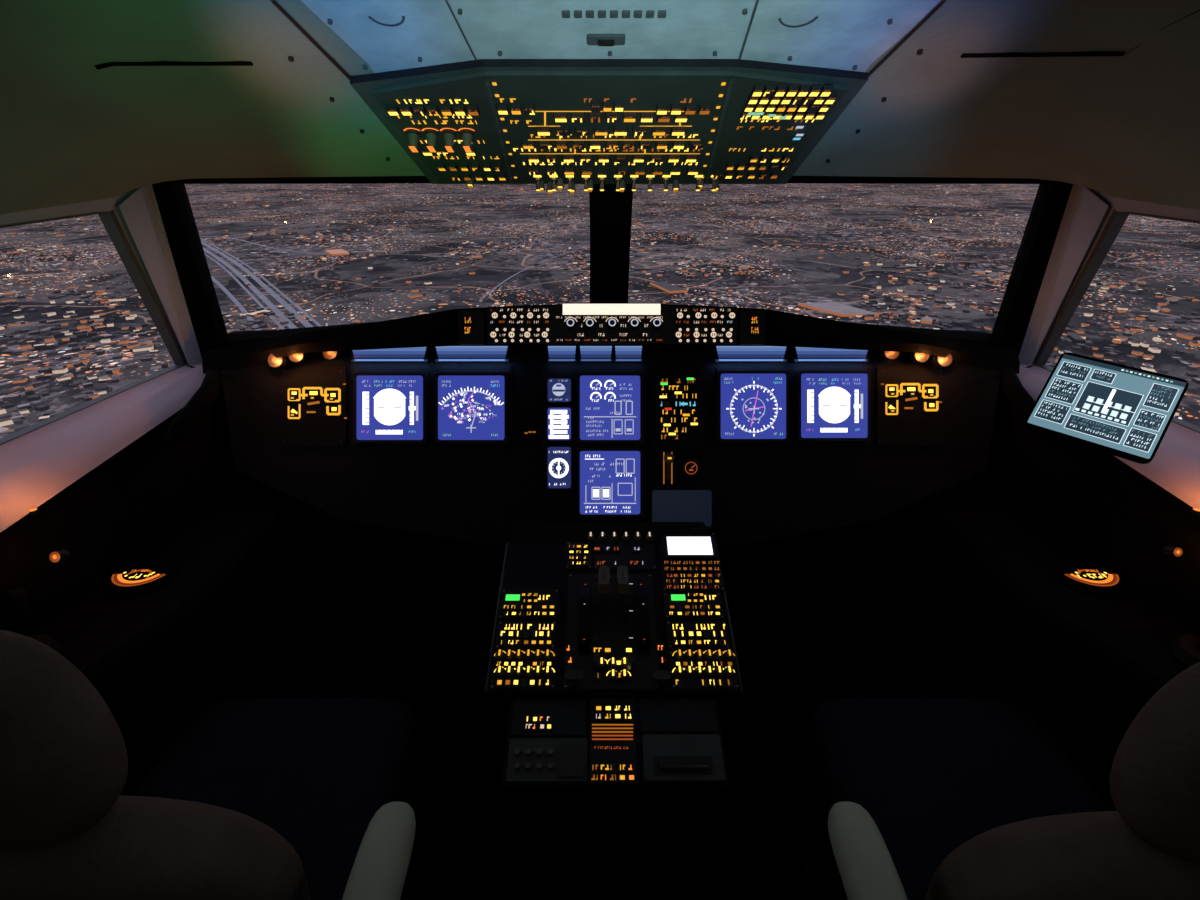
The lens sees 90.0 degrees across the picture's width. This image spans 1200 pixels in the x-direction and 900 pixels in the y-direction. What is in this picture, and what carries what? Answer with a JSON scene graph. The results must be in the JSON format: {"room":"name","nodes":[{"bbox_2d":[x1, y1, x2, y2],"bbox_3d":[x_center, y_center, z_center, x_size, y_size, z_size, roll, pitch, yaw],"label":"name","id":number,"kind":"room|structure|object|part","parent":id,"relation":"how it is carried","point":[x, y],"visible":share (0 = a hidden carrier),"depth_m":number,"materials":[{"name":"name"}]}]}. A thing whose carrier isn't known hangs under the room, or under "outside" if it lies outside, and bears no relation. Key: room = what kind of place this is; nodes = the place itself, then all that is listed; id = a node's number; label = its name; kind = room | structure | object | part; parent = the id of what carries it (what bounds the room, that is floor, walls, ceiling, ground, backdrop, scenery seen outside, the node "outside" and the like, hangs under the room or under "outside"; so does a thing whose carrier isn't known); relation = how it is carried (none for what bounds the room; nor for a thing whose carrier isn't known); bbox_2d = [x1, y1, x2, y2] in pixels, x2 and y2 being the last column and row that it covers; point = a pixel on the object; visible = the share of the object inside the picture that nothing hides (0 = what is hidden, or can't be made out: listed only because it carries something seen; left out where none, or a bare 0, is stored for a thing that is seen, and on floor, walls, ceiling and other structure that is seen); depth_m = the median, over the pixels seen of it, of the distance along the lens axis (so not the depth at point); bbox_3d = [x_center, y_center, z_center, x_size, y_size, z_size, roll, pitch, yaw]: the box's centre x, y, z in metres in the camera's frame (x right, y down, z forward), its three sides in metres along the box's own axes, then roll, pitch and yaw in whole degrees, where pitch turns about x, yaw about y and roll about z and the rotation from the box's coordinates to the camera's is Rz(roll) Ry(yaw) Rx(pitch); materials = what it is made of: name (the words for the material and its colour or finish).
{"room":"control cabin","nodes":[
{"label":"control cabin","id":0,"kind":"room"},
{"bbox_2d":[0,184,276,635],"bbox_3d":[-1.080,0.499,0.789,0.245,1.512,2.880,0,26,0],"label":"wall","id":1,"kind":"structure","parent":0,"point":[102,481],"depth_m":1.28,"materials":[{"name":"paint"}]},
{"bbox_2d":[29,508,38,514],"bbox_3d":[-1.028,0.112,1.089,0.012,0.008,0.012,0,26,0],"label":"light","id":2,"kind":"object","parent":1,"relation":"attached to","point":[34,511],"visible":1,"depth_m":1.09,"materials":[{"name":"plastic"}]},
{"bbox_2d":[49,550,69,562],"bbox_3d":[-0.999,0.196,1.110,0.021,0.027,0.027,0,26,0],"label":"light","id":3,"kind":"object","parent":1,"relation":"attached to","point":[61,555],"visible":1,"depth_m":1.10,"materials":[{"name":"plastic"}]},
{"bbox_2d":[0,210,185,444],"bbox_3d":[-1.085,-0.159,1.008,0.198,0.408,1.167,0,26,0],"label":"window","id":4,"kind":"structure","parent":1,"relation":"in","point":[109,219],"depth_m":1.34,"materials":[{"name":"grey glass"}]},
{"bbox_2d":[0,0,1199,214],"bbox_3d":[0.028,-0.281,0.234,2.100,0.500,2.567,0,26,0],"label":"ceiling","id":5,"kind":"structure","parent":0,"point":[72,131],"depth_m":0.84,"materials":[{"name":"grey plastic"}]},
{"bbox_2d":[270,0,946,79],"bbox_3d":[0.010,-0.535,0.792,0.798,0.066,0.160,0,26,0],"label":"trim","id":6,"kind":"structure","parent":5,"relation":"attached to","point":[592,39],"depth_m":0.75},
{"bbox_2d":[350,59,867,193],"bbox_3d":[0.014,-0.541,1.048,0.754,0.189,0.410,0,26,0],"label":"panel","id":7,"kind":"object","parent":5,"relation":"attached to","point":[555,123],"visible":1,"depth_m":0.95,"materials":[{"name":"plastic"}]},
{"bbox_2d":[94,9,1199,162],"bbox_3d":[0.010,-0.528,0.920,1.343,0.164,0.494,0,26,0],"label":"trim","id":8,"kind":"structure","parent":5,"relation":"attached to","point":[920,51],"depth_m":0.81,"materials":[{"name":"black plastic"}]},
{"bbox_2d":[254,330,962,585],"bbox_3d":[0.028,0.134,2.029,2.460,1.080,0.331,0,26,0],"label":"wall","id":9,"kind":"structure","parent":0,"point":[883,551],"depth_m":2.35,"materials":[{"name":"black plastic"}]},
{"bbox_2d":[152,176,590,359],"bbox_3d":[-0.535,-0.504,1.636,1.126,0.489,0.506,0,26,0],"label":"window frame","id":10,"kind":"structure","parent":9,"relation":"in","point":[172,199],"depth_m":1.47,"materials":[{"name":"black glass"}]},
{"bbox_2d":[627,176,1072,356],"bbox_3d":[0.591,-0.504,1.636,1.126,0.489,0.506,0,26,0],"label":"window frame","id":11,"kind":"structure","parent":9,"relation":"in","point":[1030,265],"depth_m":1.46,"materials":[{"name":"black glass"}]},
{"bbox_2d":[309,586,910,899],"bbox_3d":[0.028,1.181,1.115,2.460,0.001,2.890,0,26,0],"label":"floor","id":12,"kind":"structure","parent":0,"point":[425,648],"depth_m":1.94,"materials":[{"name":"carpet"}]},
{"bbox_2d":[0,499,329,795],"bbox_3d":[-0.955,0.740,1.006,0.275,0.889,1.560,0,26,0],"label":"console","id":13,"kind":"object","parent":12,"relation":"on","point":[219,609],"visible":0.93,"depth_m":1.27,"materials":[{"name":"paint"}]},
{"bbox_2d":[0,630,426,899],"bbox_3d":[-0.612,0.627,0.985,0.710,1.110,0.640,0,26,0],"label":"seat","id":14,"kind":"object","parent":12,"relation":"on","point":[279,798],"visible":1,"depth_m":0.72,"materials":[{"name":"fabric"}]},
{"bbox_3d":[-0.662,0.604,0.801,0.550,0.422,0.190,0,26,0],"label":"backrest","id":15,"kind":"part","parent":14,"relation":"part of","materials":[{"name":"black leather"}]},
{"bbox_2d":[132,697,415,899],"bbox_3d":[-0.613,0.652,1.091,0.480,0.130,0.470,0,26,0],"label":"cushion","id":16,"kind":"object","parent":14,"relation":"on","point":[316,771],"depth_m":1.10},
{"bbox_3d":[-0.290,0.576,0.753,0.068,0.074,0.268,0,26,0],"label":"armrest","id":17,"kind":"part","parent":14,"relation":"part of","materials":[{"name":"leather"}]},
{"bbox_3d":[-0.613,0.902,1.196,0.400,0.430,0.500,0,26,0],"label":"seat","id":18,"kind":"part","parent":14,"relation":"part of","materials":[{"name":"black"}]},
{"bbox_2d":[485,522,742,899],"bbox_3d":[0.028,0.617,1.397,0.509,0.762,0.558,0,26,0],"label":"pedestal","id":19,"kind":"object","parent":12,"relation":"on","point":[614,689],"visible":1,"depth_m":1.19,"materials":[{"name":"plastic"}]},
{"bbox_2d":[218,353,1003,543],"bbox_3d":[0.028,-0.004,1.536,1.980,0.455,0.255,0,26,0],"label":"panel","id":20,"kind":"object","parent":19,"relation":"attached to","point":[291,427],"visible":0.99,"depth_m":1.51,"materials":[{"name":"black plastic"}]},
{"bbox_2d":[354,373,427,443],"bbox_3d":[-0.522,-0.104,1.499,0.182,0.164,0.090,0,26,0],"label":"display","id":21,"kind":"object","parent":20,"relation":"attached to","point":[390,408],"visible":1,"depth_m":1.49,"materials":[{"name":"glass"}]},
{"bbox_2d":[435,373,508,443],"bbox_3d":[-0.320,-0.104,1.499,0.182,0.164,0.090,0,26,0],"label":"display","id":22,"kind":"object","parent":20,"relation":"attached to","point":[471,408],"visible":1,"depth_m":1.49,"materials":[{"name":"glass"}]},
{"bbox_2d":[435,346,509,361],"bbox_3d":[-0.320,-0.242,1.506,0.186,0.045,0.030,0,26,0],"label":"light","id":23,"kind":"object","parent":20,"relation":"attached to","point":[442,353],"visible":0.85,"depth_m":1.50,"materials":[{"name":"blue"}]},
{"bbox_2d":[546,445,572,489],"bbox_3d":[-0.101,0.044,1.498,0.066,0.106,0.062,0,26,0],"label":"instrument","id":24,"kind":"object","parent":20,"relation":"attached to","point":[559,458],"visible":1,"depth_m":1.49,"materials":[{"name":"plastic"}]},
{"bbox_2d":[546,406,572,441],"bbox_3d":[-0.101,-0.065,1.498,0.066,0.086,0.052,0,26,0],"label":"instrument","id":25,"kind":"object","parent":20,"relation":"attached to","point":[559,420],"visible":1,"depth_m":1.49,"materials":[{"name":"plastic"}]},
{"bbox_2d":[546,377,572,403],"bbox_3d":[-0.101,-0.149,1.498,0.066,0.066,0.042,0,26,0],"label":"instrument","id":26,"kind":"object","parent":20,"relation":"attached to","point":[559,390],"visible":1,"depth_m":1.49,"materials":[{"name":"glass"}]},
{"bbox_2d":[547,346,576,361],"bbox_3d":[-0.095,-0.242,1.506,0.076,0.045,0.030,0,26,0],"label":"light","id":27,"kind":"object","parent":20,"relation":"attached to","point":[554,353],"visible":0.84,"depth_m":1.50,"materials":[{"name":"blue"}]},
{"bbox_2d":[579,346,612,361],"bbox_3d":[-0.010,-0.242,1.506,0.086,0.045,0.030,0,26,0],"label":"light","id":28,"kind":"object","parent":20,"relation":"attached to","point":[586,353],"visible":0.84,"depth_m":1.50,"materials":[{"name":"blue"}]},
{"bbox_2d":[577,373,642,443],"bbox_3d":[0.025,-0.104,1.499,0.167,0.164,0.090,0,26,0],"label":"display","id":29,"kind":"object","parent":20,"relation":"attached to","point":[609,405],"visible":1,"depth_m":1.49,"materials":[{"name":"glass"}]},
{"bbox_2d":[577,448,642,516],"bbox_3d":[0.025,0.082,1.499,0.168,0.162,0.089,0,26,0],"label":"display","id":30,"kind":"object","parent":20,"relation":"attached to","point":[609,480],"visible":1,"depth_m":1.49,"materials":[{"name":"glass"}]},
{"bbox_2d":[202,303,1019,373],"bbox_3d":[0.028,-0.283,1.562,2.067,0.266,0.414,0,26,0],"label":"shield","id":31,"kind":"object","parent":20,"relation":"on","point":[436,329],"visible":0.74,"depth_m":1.43,"materials":[{"name":"black plastic"}]},
{"bbox_2d":[267,354,286,368],"bbox_3d":[-0.799,-0.221,1.485,0.038,0.042,0.034,0,26,0],"label":"light","id":32,"kind":"object","parent":31,"relation":"attached to","point":[280,362],"visible":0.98,"depth_m":1.47,"materials":[{"name":"glass"}]},
{"bbox_2d":[288,353,307,363],"bbox_3d":[-0.747,-0.234,1.485,0.038,0.042,0.034,0,26,0],"label":"light","id":33,"kind":"object","parent":31,"relation":"attached to","point":[299,358],"visible":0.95,"depth_m":1.47,"materials":[{"name":"glass"}]},
{"bbox_2d":[322,351,340,360],"bbox_3d":[-0.664,-0.241,1.485,0.038,0.042,0.034,0,26,0],"label":"light","id":34,"kind":"object","parent":31,"relation":"attached to","point":[332,355],"visible":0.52,"depth_m":1.47,"materials":[{"name":"glass"}]},
{"bbox_2d":[351,347,429,361],"bbox_3d":[-0.526,-0.242,1.506,0.194,0.045,0.030,0,26,0],"label":"light","id":35,"kind":"object","parent":31,"relation":"attached to","point":[415,354],"visible":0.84,"depth_m":1.50,"materials":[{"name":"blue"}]},
{"bbox_2d":[458,304,764,344],"bbox_3d":[0.026,-0.281,1.345,0.689,0.089,0.053,0,26,0],"label":"control unit","id":36,"kind":"object","parent":31,"relation":"attached to","point":[562,323],"visible":1,"depth_m":1.34,"materials":[{"name":"plastic"}]},
{"bbox_2d":[792,347,868,361],"bbox_3d":[0.579,-0.242,1.506,0.188,0.045,0.030,0,26,0],"label":"light","id":37,"kind":"object","parent":31,"relation":"attached to","point":[799,354],"visible":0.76,"depth_m":1.50,"materials":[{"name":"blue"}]},
{"bbox_2d":[881,351,899,360],"bbox_3d":[0.718,-0.241,1.485,0.038,0.042,0.034,0,26,0],"label":"light","id":38,"kind":"object","parent":31,"relation":"attached to","point":[886,355],"visible":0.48,"depth_m":1.47,"materials":[{"name":"glass"}]},
{"bbox_2d":[910,352,929,363],"bbox_3d":[0.791,-0.234,1.485,0.038,0.042,0.034,0,26,0],"label":"light","id":39,"kind":"object","parent":31,"relation":"attached to","point":[917,358],"visible":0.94,"depth_m":1.47,"materials":[{"name":"glass"}]},
{"bbox_2d":[933,354,952,367],"bbox_3d":[0.848,-0.224,1.485,0.038,0.042,0.034,0,26,0],"label":"light","id":40,"kind":"object","parent":31,"relation":"attached to","point":[940,362],"visible":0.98,"depth_m":1.47,"materials":[{"name":"glass"}]},
{"bbox_2d":[614,346,642,361],"bbox_3d":[0.071,-0.242,1.506,0.074,0.045,0.030,0,26,0],"label":"light","id":41,"kind":"object","parent":20,"relation":"attached to","point":[621,353],"visible":0.82,"depth_m":1.50,"materials":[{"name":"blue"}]},
{"bbox_2d":[650,488,712,527],"bbox_3d":[0.204,0.145,1.498,0.156,0.095,0.057,0,26,0],"label":"screen","id":42,"kind":"object","parent":20,"relation":"attached to","point":[666,504],"visible":0.8,"depth_m":1.49,"materials":[{"name":"glass"}]},
{"bbox_2d":[714,346,786,361],"bbox_3d":[0.378,-0.242,1.506,0.181,0.045,0.030,0,26,0],"label":"light","id":43,"kind":"object","parent":20,"relation":"attached to","point":[721,353],"visible":0.84,"depth_m":1.50,"materials":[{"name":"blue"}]},
{"bbox_2d":[716,371,788,442],"bbox_3d":[0.381,-0.108,1.499,0.180,0.167,0.092,0,26,0],"label":"display","id":44,"kind":"object","parent":20,"relation":"attached to","point":[752,406],"visible":1,"depth_m":1.49,"materials":[{"name":"glass"}]},
{"bbox_2d":[796,371,869,441],"bbox_3d":[0.583,-0.109,1.499,0.183,0.164,0.090,0,26,0],"label":"display","id":45,"kind":"object","parent":20,"relation":"attached to","point":[832,406],"visible":1,"depth_m":1.49,"materials":[{"name":"glass"}]},
{"bbox_2d":[795,662,1199,899],"bbox_3d":[0.670,0.640,0.991,0.703,1.080,0.640,0,26,0],"label":"seat","id":46,"kind":"object","parent":12,"relation":"on","point":[928,798],"visible":1,"depth_m":0.94,"materials":[{"name":"fabric"}]},
{"bbox_3d":[0.667,0.902,1.196,0.400,0.430,0.500,0,26,0],"label":"seat","id":47,"kind":"part","parent":46,"relation":"part of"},
{"bbox_3d":[0.352,0.576,0.753,0.068,0.074,0.268,0,26,0],"label":"armrest","id":48,"kind":"part","parent":46,"relation":"part of","materials":[{"name":"leather"}]},
{"bbox_2d":[810,697,1108,899],"bbox_3d":[0.667,0.652,1.091,0.480,0.130,0.470,0,26,0],"label":"cushion","id":49,"kind":"object","parent":46,"relation":"on","point":[934,775],"depth_m":1.10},
{"bbox_3d":[0.718,0.631,0.814,0.550,0.422,0.190,0,26,0],"label":"backrest","id":50,"kind":"part","parent":46,"relation":"part of","materials":[{"name":"black leather"}]},
{"bbox_2d":[887,499,1199,810],"bbox_3d":[1.010,0.740,1.006,0.275,0.889,1.560,0,26,0],"label":"console","id":51,"kind":"object","parent":12,"relation":"on","point":[999,607],"visible":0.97,"depth_m":1.27,"materials":[{"name":"paint"}]},
{"bbox_2d":[589,184,632,303],"bbox_3d":[0.028,-0.551,1.669,0.108,0.459,0.328,0,26,0],"label":"post","id":52,"kind":"object","parent":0,"point":[610,209],"visible":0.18,"depth_m":1.60,"materials":[{"name":"black metal"}]},
{"bbox_2d":[938,184,1199,635],"bbox_3d":[1.135,0.499,0.789,0.245,1.512,2.880,0,26,0],"label":"wall","id":53,"kind":"structure","parent":0,"point":[1120,514],"depth_m":1.30,"materials":[{"name":"paint"}]},
{"bbox_2d":[1024,352,1188,463],"bbox_3d":[0.984,-0.067,1.179,0.259,0.189,0.239,0,26,0],"label":"tablet","id":54,"kind":"object","parent":53,"relation":"attached to","point":[1119,410],"visible":1,"depth_m":1.16,"materials":[{"name":"black glass"}]},
{"bbox_2d":[1035,210,1199,432],"bbox_3d":[1.140,-0.159,1.008,0.198,0.408,1.167,0,26,0],"label":"window","id":55,"kind":"structure","parent":53,"relation":"in","point":[1117,219],"depth_m":1.34,"materials":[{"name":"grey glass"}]},
{"bbox_2d":[1163,546,1182,556],"bbox_3d":[1.079,0.190,1.130,0.018,0.025,0.026,0,26,0],"label":"light","id":56,"kind":"object","parent":53,"relation":"attached to","point":[1168,550],"visible":1,"depth_m":1.12,"materials":[{"name":"plastic"}]},
{"bbox_2d":[1191,508,1199,514],"bbox_3d":[1.083,0.112,1.089,0.012,0.008,0.012,0,26,0],"label":"light","id":57,"kind":"object","parent":53,"relation":"attached to","point":[1195,511],"visible":1,"depth_m":1.09,"materials":[{"name":"plastic"}]},
{"label":"outside","id":58,"kind":"structure","parent":0,"visible":0},
{"bbox_2d":[0,183,1199,437],"bbox_3d":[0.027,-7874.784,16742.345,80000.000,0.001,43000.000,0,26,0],"label":"ground","id":59,"kind":"structure","parent":58,"point":[881,218],"depth_m":1779.07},
{"bbox_2d":[0,184,1199,431],"bbox_3d":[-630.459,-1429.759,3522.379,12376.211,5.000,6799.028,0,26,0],"label":"city buildings","id":60,"kind":"structure","parent":59,"relation":"on","point":[834,308],"depth_m":1103.57,"materials":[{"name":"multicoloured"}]},
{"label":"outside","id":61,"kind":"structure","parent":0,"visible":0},
{"bbox_2d":[200,236,588,329],"bbox_3d":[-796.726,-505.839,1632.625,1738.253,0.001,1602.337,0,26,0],"label":"highway","id":62,"kind":"structure","parent":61,"point":[252,287],"depth_m":1318.87,"materials":[{"name":"grey asphalt"}]}
]}

